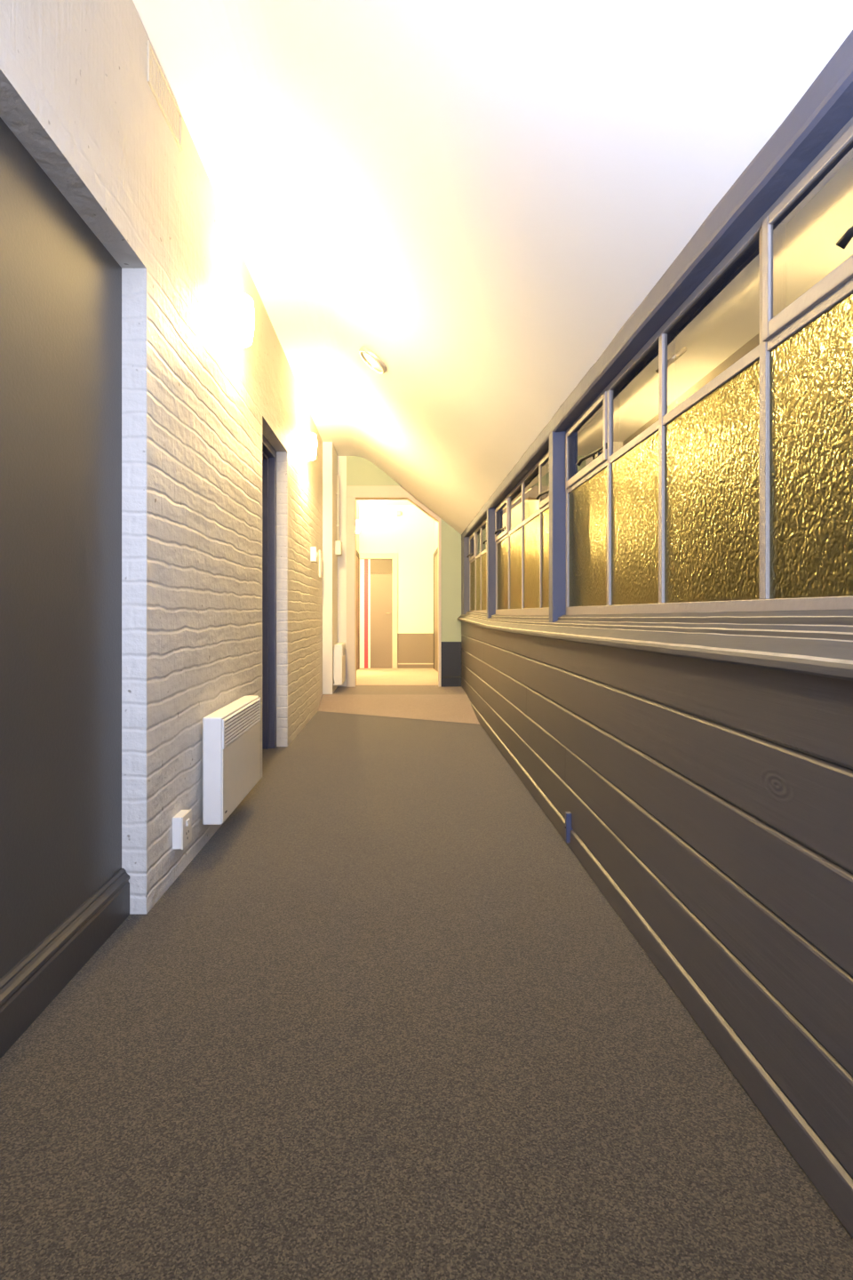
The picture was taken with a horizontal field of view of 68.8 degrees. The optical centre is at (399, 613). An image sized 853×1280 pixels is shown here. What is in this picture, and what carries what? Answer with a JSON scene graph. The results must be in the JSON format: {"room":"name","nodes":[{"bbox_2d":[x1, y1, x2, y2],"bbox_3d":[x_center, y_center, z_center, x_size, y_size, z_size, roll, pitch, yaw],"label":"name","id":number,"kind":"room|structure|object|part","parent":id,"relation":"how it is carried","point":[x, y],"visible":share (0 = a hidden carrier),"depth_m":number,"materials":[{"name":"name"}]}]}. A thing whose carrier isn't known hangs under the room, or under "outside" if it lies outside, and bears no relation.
{"room":"corridor","nodes":[
{"label":"corridor","id":0,"kind":"room"},
{"bbox_2d":[0,117,121,978],"bbox_3d":[-0.964,-0.080,1.157,0.172,2.060,1.655,0,0,0],"label":"wall","id":1,"kind":"structure","parent":0,"point":[60,287],"depth_m":1.58,"materials":[{"name":"grey paint"}]},
{"bbox_2d":[0,868,129,1058],"bbox_3d":[-0.870,0.876,1.157,0.037,0.147,1.611,0,0,0],"label":"baseboard","id":2,"kind":"structure","parent":1,"relation":"attached to","point":[28,988],"depth_m":1.55,"materials":[{"name":"grey paint"}]},
{"bbox_2d":[0,0,322,913],"bbox_3d":[-0.950,-0.525,2.275,0.300,2.950,8.350,0,0,0],"label":"wall","id":3,"kind":"structure","parent":0,"point":[197,407],"depth_m":2.21,"materials":[{"name":"white brick"}]},
{"bbox_2d":[147,40,182,151],"bbox_3d":[-0.798,-1.750,2.120,0.008,0.130,0.300,0,0,0],"label":"air vent","id":4,"kind":"object","parent":3,"relation":"in","point":[157,82],"visible":1,"depth_m":2.10,"materials":[{"name":"paint"}]},
{"bbox_2d":[151,50,179,141],"bbox_3d":[-0.799,-1.750,2.117,0.006,0.106,0.254,0,0,0],"label":"grille","id":5,"kind":"object","parent":4,"relation":"attached to","point":[161,90],"depth_m":2.11,"materials":[{"name":"paint"}]},
{"bbox_2d":[172,808,191,849],"bbox_3d":[-0.780,0.775,2.235,0.047,0.116,0.096,0,0,0],"label":"power socket","id":6,"kind":"object","parent":3,"relation":"attached to","point":[182,820],"visible":1,"depth_m":2.19,"materials":[{"name":"white plastic"}]},
{"bbox_2d":[202,696,260,824],"bbox_3d":[-0.750,0.628,2.780,0.109,0.437,0.660,0,0,0],"label":"heater","id":7,"kind":"object","parent":3,"relation":"attached to","point":[231,732],"visible":1,"depth_m":2.55,"materials":[{"name":"white metal"}]},
{"bbox_3d":[-0.701,0.682,2.780,0.005,0.289,0.648,0,0,0],"label":"panel","id":8,"kind":"part","parent":7,"relation":"part of","materials":[{"name":"beige plastic"}]},
{"bbox_2d":[222,697,260,749],"bbox_3d":[-0.699,0.478,2.780,0.008,0.116,0.644,0,0,0],"label":"vent grille","id":9,"kind":"object","parent":7,"relation":"attached to","point":[238,722],"depth_m":2.72,"materials":[{"name":"white metal"}]},
{"bbox_2d":[226,289,254,348],"bbox_3d":[-0.747,-1.380,2.930,0.118,0.190,0.200,0,0,0],"label":"wall lamp","id":10,"kind":"object","parent":3,"relation":"attached to","point":[240,310],"visible":1,"depth_m":2.86,"materials":[{"name":"metal"}]},
{"bbox_3d":[-0.797,-1.380,2.930,0.018,0.170,0.100,0,0,0],"label":"plate","id":11,"kind":"part","parent":10,"relation":"part of","materials":[{"name":"metal"}]},
{"bbox_2d":[262,433,276,749],"bbox_3d":[-0.957,-0.102,4.025,0.157,2.105,0.820,0,0,0],"label":"door","id":12,"kind":"structure","parent":3,"relation":"in","point":[268,452],"depth_m":4.36,"materials":[{"name":"wood"}]},
{"bbox_2d":[302,432,317,460],"bbox_3d":[-0.747,-1.380,5.150,0.118,0.190,0.200,0,0,0],"label":"wall lamp","id":13,"kind":"object","parent":3,"relation":"attached to","point":[309,444],"visible":1,"depth_m":5.08,"materials":[{"name":"metal"}]},
{"bbox_3d":[-0.797,-1.380,5.150,0.018,0.170,0.100,0,0,0],"label":"plate","id":14,"kind":"part","parent":13,"relation":"part of","materials":[{"name":"metal"}]},
{"bbox_2d":[311,546,318,562],"bbox_3d":[-0.773,-0.530,5.620,0.062,0.136,0.096,0,0,0],"label":"light switch","id":15,"kind":"object","parent":3,"relation":"attached to","point":[314,549],"visible":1,"depth_m":5.58,"materials":[{"name":"white plastic"}]},
{"bbox_2d":[319,550,322,578],"bbox_3d":[-0.792,-0.490,6.240,0.023,0.270,0.200,0,0,0],"label":"control panel","id":16,"kind":"object","parent":3,"relation":"attached to","point":[320,551],"visible":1,"depth_m":6.16,"materials":[{"name":"beige plastic"}]},
{"bbox_2d":[322,441,337,694],"bbox_3d":[-0.900,-0.500,6.725,0.400,2.900,0.550,0,0,0],"label":"wall pier","id":17,"kind":"object","parent":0,"point":[330,457],"visible":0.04,"depth_m":6.45,"materials":[{"name":"beige paint"}]},
{"bbox_2d":[335,475,342,555],"bbox_3d":[-0.671,-1.073,6.800,0.066,0.875,0.160,0,0,0],"label":"cable","id":18,"kind":"object","parent":17,"relation":"attached to","point":[338,543],"visible":0.98,"depth_m":6.81,"materials":[{"name":"beige plastic"}]},
{"bbox_2d":[333,642,345,685],"bbox_3d":[-0.654,0.543,6.700,0.109,0.437,0.409,0,0,0],"label":"heater","id":19,"kind":"object","parent":17,"relation":"attached to","point":[340,648],"visible":0.96,"depth_m":6.50,"materials":[{"name":"white metal"}]},
{"bbox_2d":[342,643,345,655],"bbox_3d":[-0.604,0.393,6.700,0.008,0.116,0.399,0,0,0],"label":"vent grille","id":20,"kind":"object","parent":19,"relation":"attached to","point":[343,644],"depth_m":6.71,"materials":[{"name":"white metal"}]},
{"bbox_3d":[-0.606,0.598,6.700,0.005,0.289,0.402,0,0,0],"label":"panel","id":21,"kind":"part","parent":19,"relation":"part of","materials":[{"name":"beige plastic"}]},
{"bbox_2d":[356,500,359,552],"bbox_3d":[-0.790,-0.410,9.210,0.100,3.120,4.180,0,0,0],"label":"wall","id":22,"kind":"structure","parent":0,"point":[357,503],"depth_m":10.91,"materials":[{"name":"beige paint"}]},
{"bbox_2d":[356,550,359,670],"bbox_3d":[-0.729,-0.025,10.095,0.022,2.050,1.950,0,0,0],"label":"door","id":23,"kind":"structure","parent":22,"relation":"in","point":[357,553],"depth_m":10.73,"materials":[{"name":"black paint"}]},
{"bbox_2d":[356,520,359,533],"bbox_3d":[-0.687,-1.350,9.700,0.118,0.190,0.200,0,0,0],"label":"wall lamp","id":24,"kind":"object","parent":22,"relation":"attached to","point":[357,521],"visible":0.39,"depth_m":9.64,"materials":[{"name":"metal"}]},
{"bbox_2d":[357,500,413,504],"bbox_3d":[-0.050,-1.995,9.250,1.900,0.050,4.300,0,0,0],"label":"ceiling","id":25,"kind":"structure","parent":0,"point":[361,502],"depth_m":11.08,"materials":[{"name":"white paint"}]},
{"bbox_2d":[359,504,433,668],"bbox_3d":[-0.050,-0.435,11.349,1.900,3.070,0.102,0,0,0],"label":"wall","id":26,"kind":"structure","parent":0,"point":[410,535],"depth_m":11.30,"materials":[{"name":"beige paint"}]},
{"bbox_2d":[360,552,397,668],"bbox_3d":[-0.388,-0.045,11.257,0.685,2.090,0.080,0,0,0],"label":"door","id":27,"kind":"structure","parent":26,"relation":"in","point":[378,571],"depth_m":11.26,"materials":[{"name":"beige paint"}]},
{"bbox_3d":[-0.432,-0.852,11.285,0.595,0.267,0.022,0,0,0],"label":"transom panel","id":28,"kind":"part","parent":27,"relation":"part of","materials":[{"name":"brown paint"}]},
{"bbox_2d":[398,663,433,668],"bbox_3d":[0.292,0.953,11.288,0.655,0.095,0.020,0,0,0],"label":"baseboard","id":29,"kind":"structure","parent":26,"relation":"attached to","point":[400,665],"depth_m":11.28,"materials":[{"name":"beige paint"}]},
{"bbox_2d":[317,668,479,724],"bbox_3d":[-0.050,0.910,8.310,1.800,0.180,6.180,0,0,0],"label":"floor","id":30,"kind":"structure","parent":0,"point":[445,708],"depth_m":6.28,"materials":[{"name":"beige carpet"}]},
{"bbox_2d":[337,456,462,686],"bbox_3d":[-0.005,-0.450,7.059,1.490,2.700,0.122,0,0,0],"label":"wall","id":31,"kind":"structure","parent":0,"point":[352,470],"depth_m":7.00,"materials":[{"name":"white paint"}]},
{"bbox_2d":[346,486,441,687],"bbox_3d":[-0.068,-0.290,7.060,1.065,2.280,0.160,0,0,0],"label":"door frame","id":32,"kind":"structure","parent":31,"relation":"attached to","point":[354,493],"depth_m":6.98,"materials":[{"name":"beige paint"}]},
{"bbox_2d":[441,676,461,687],"bbox_3d":[0.578,0.774,6.993,0.226,0.132,0.018,0,0,0],"label":"baseboard","id":33,"kind":"structure","parent":31,"relation":"attached to","point":[446,681],"depth_m":6.98,"materials":[{"name":"black paint"}]},
{"bbox_2d":[0,711,852,1279],"bbox_3d":[-0.125,0.950,2.225,2.050,0.001,8.250,0,0,0],"label":"floor","id":34,"kind":"structure","parent":0,"point":[386,1021],"depth_m":1.26,"materials":[{"name":"brown carpet"}]},
{"bbox_2d":[433,520,438,553],"bbox_3d":[0.670,-0.410,9.210,0.100,3.120,4.180,0,0,0],"label":"wall","id":35,"kind":"structure","parent":0,"point":[436,524],"depth_m":10.72,"materials":[{"name":"beige paint"}]},
{"bbox_2d":[433,547,438,671],"bbox_3d":[0.609,-0.025,10.095,0.022,2.050,1.950,0,0,0],"label":"door","id":36,"kind":"structure","parent":35,"relation":"in","point":[436,555],"depth_m":10.51,"materials":[{"name":"black paint"}]},
{"bbox_2d":[132,0,852,534],"bbox_3d":[-0.193,-1.382,2.600,1.915,1.116,9.000,0,0,0],"label":"ceiling","id":37,"kind":"structure","parent":0,"point":[477,197],"depth_m":1.91,"materials":[{"name":"white paint"}]},
{"bbox_2d":[359,346,386,373],"bbox_3d":[-0.166,-1.568,3.850,0.171,0.146,0.208,0,0,0],"label":"ceiling light","id":38,"kind":"object","parent":37,"relation":"attached to","point":[372,359],"visible":1,"depth_m":3.81,"materials":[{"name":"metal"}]},
{"bbox_2d":[461,30,852,539],"bbox_3d":[0.744,-0.853,2.545,0.115,0.075,8.890,0,0,0],"label":"beam","id":39,"kind":"structure","parent":37,"relation":"attached to","point":[827,106],"depth_m":1.35,"materials":[{"name":"grey paint"}]},
{"bbox_2d":[461,621,852,1238],"bbox_3d":[0.742,0.500,2.560,0.117,0.902,8.920,0,0,0],"label":"wall","id":40,"kind":"structure","parent":0,"point":[710,804],"depth_m":1.33,"materials":[{"name":"grey paint"}]},
{"bbox_2d":[466,518,487,613],"bbox_3d":[0.740,-0.404,5.817,0.071,0.837,1.765,0,0,0],"label":"window","id":41,"kind":"structure","parent":40,"relation":"in","point":[477,555],"depth_m":5.99,"materials":[{"name":"glass"}]},
{"bbox_2d":[466,532,475,561],"bbox_3d":[0.733,-0.680,6.438,0.057,0.248,0.478,0,0,0],"label":"light","id":42,"kind":"object","parent":41,"relation":"attached to","point":[472,539],"depth_m":6.42,"materials":[{"name":"glass"}]},
{"bbox_2d":[482,519,487,548],"bbox_3d":[0.733,-0.680,5.160,0.057,0.248,0.403,0,0,0],"label":"light","id":43,"kind":"object","parent":41,"relation":"attached to","point":[484,541],"depth_m":5.34,"materials":[{"name":"glass"}]},
{"bbox_2d":[494,449,549,615],"bbox_3d":[0.740,-0.404,3.873,0.071,0.837,1.975,0,0,0],"label":"window","id":44,"kind":"structure","parent":40,"relation":"in","point":[522,518],"depth_m":3.77,"materials":[{"name":"yellow glass"}]},
{"bbox_2d":[494,496,508,541],"bbox_3d":[0.733,-0.680,4.573,0.057,0.248,0.528,0,0,0],"label":"light","id":45,"kind":"object","parent":44,"relation":"attached to","point":[501,512],"depth_m":4.56,"materials":[{"name":"glass"}]},
{"bbox_2d":[536,452,549,509],"bbox_3d":[0.733,-0.680,3.115,0.057,0.248,0.413,0,0,0],"label":"light","id":46,"kind":"object","parent":44,"relation":"attached to","point":[543,497],"depth_m":3.22,"materials":[{"name":"glass"}]},
{"bbox_2d":[565,811,572,843],"bbox_3d":[0.682,0.865,2.515,0.028,0.120,0.024,0,0,0],"label":"wooden block","id":47,"kind":"object","parent":40,"relation":"attached to","point":[568,814],"visible":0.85,"depth_m":2.50,"materials":[{"name":"wood"}]},
{"bbox_2d":[457,608,852,680],"bbox_3d":[0.718,0.044,2.545,0.146,0.143,8.890,0,0,0],"label":"sill","id":48,"kind":"structure","parent":40,"relation":"attached to","point":[820,643],"depth_m":1.31,"materials":[{"name":"grey paint"}]},
{"bbox_2d":[461,536,469,614],"bbox_3d":[0.745,-0.401,6.845,0.110,0.846,0.290,0,0,0],"label":"post","id":49,"kind":"object","parent":48,"relation":"on","point":[465,541],"visible":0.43,"depth_m":6.70,"materials":[{"name":"grey paint"}]},
{"bbox_2d":[487,508,495,618],"bbox_3d":[0.745,-0.389,4.897,0.110,0.870,0.075,0,0,0],"label":"post","id":50,"kind":"object","parent":48,"relation":"on","point":[491,512],"visible":0.51,"depth_m":4.86,"materials":[{"name":"grey paint"}]},
{"bbox_2d":[549,431,566,623],"bbox_3d":[0.745,-0.389,2.848,0.110,0.870,0.075,0,0,0],"label":"post","id":51,"kind":"object","parent":48,"relation":"on","point":[557,491],"visible":0.51,"depth_m":2.81,"materials":[{"name":"grey paint"}]},
{"bbox_2d":[565,116,852,615],"bbox_3d":[0.740,-0.404,1.775,0.071,0.837,2.070,0,0,0],"label":"window","id":52,"kind":"structure","parent":40,"relation":"in","point":[714,472],"depth_m":1.39,"materials":[{"name":"yellow glass"}]},
{"bbox_2d":[565,391,607,488],"bbox_3d":[0.733,-0.680,2.516,0.057,0.248,0.542,0,0,0],"label":"light","id":53,"kind":"object","parent":52,"relation":"attached to","point":[587,439],"depth_m":2.47,"materials":[{"name":"glass"}]},
{"bbox_2d":[761,123,852,341],"bbox_3d":[0.733,-0.680,1.020,0.057,0.248,0.513,0,0,0],"label":"light","id":54,"kind":"object","parent":52,"relation":"attached to","point":[807,235],"depth_m":1.14,"materials":[{"name":"glass"}]}
]}

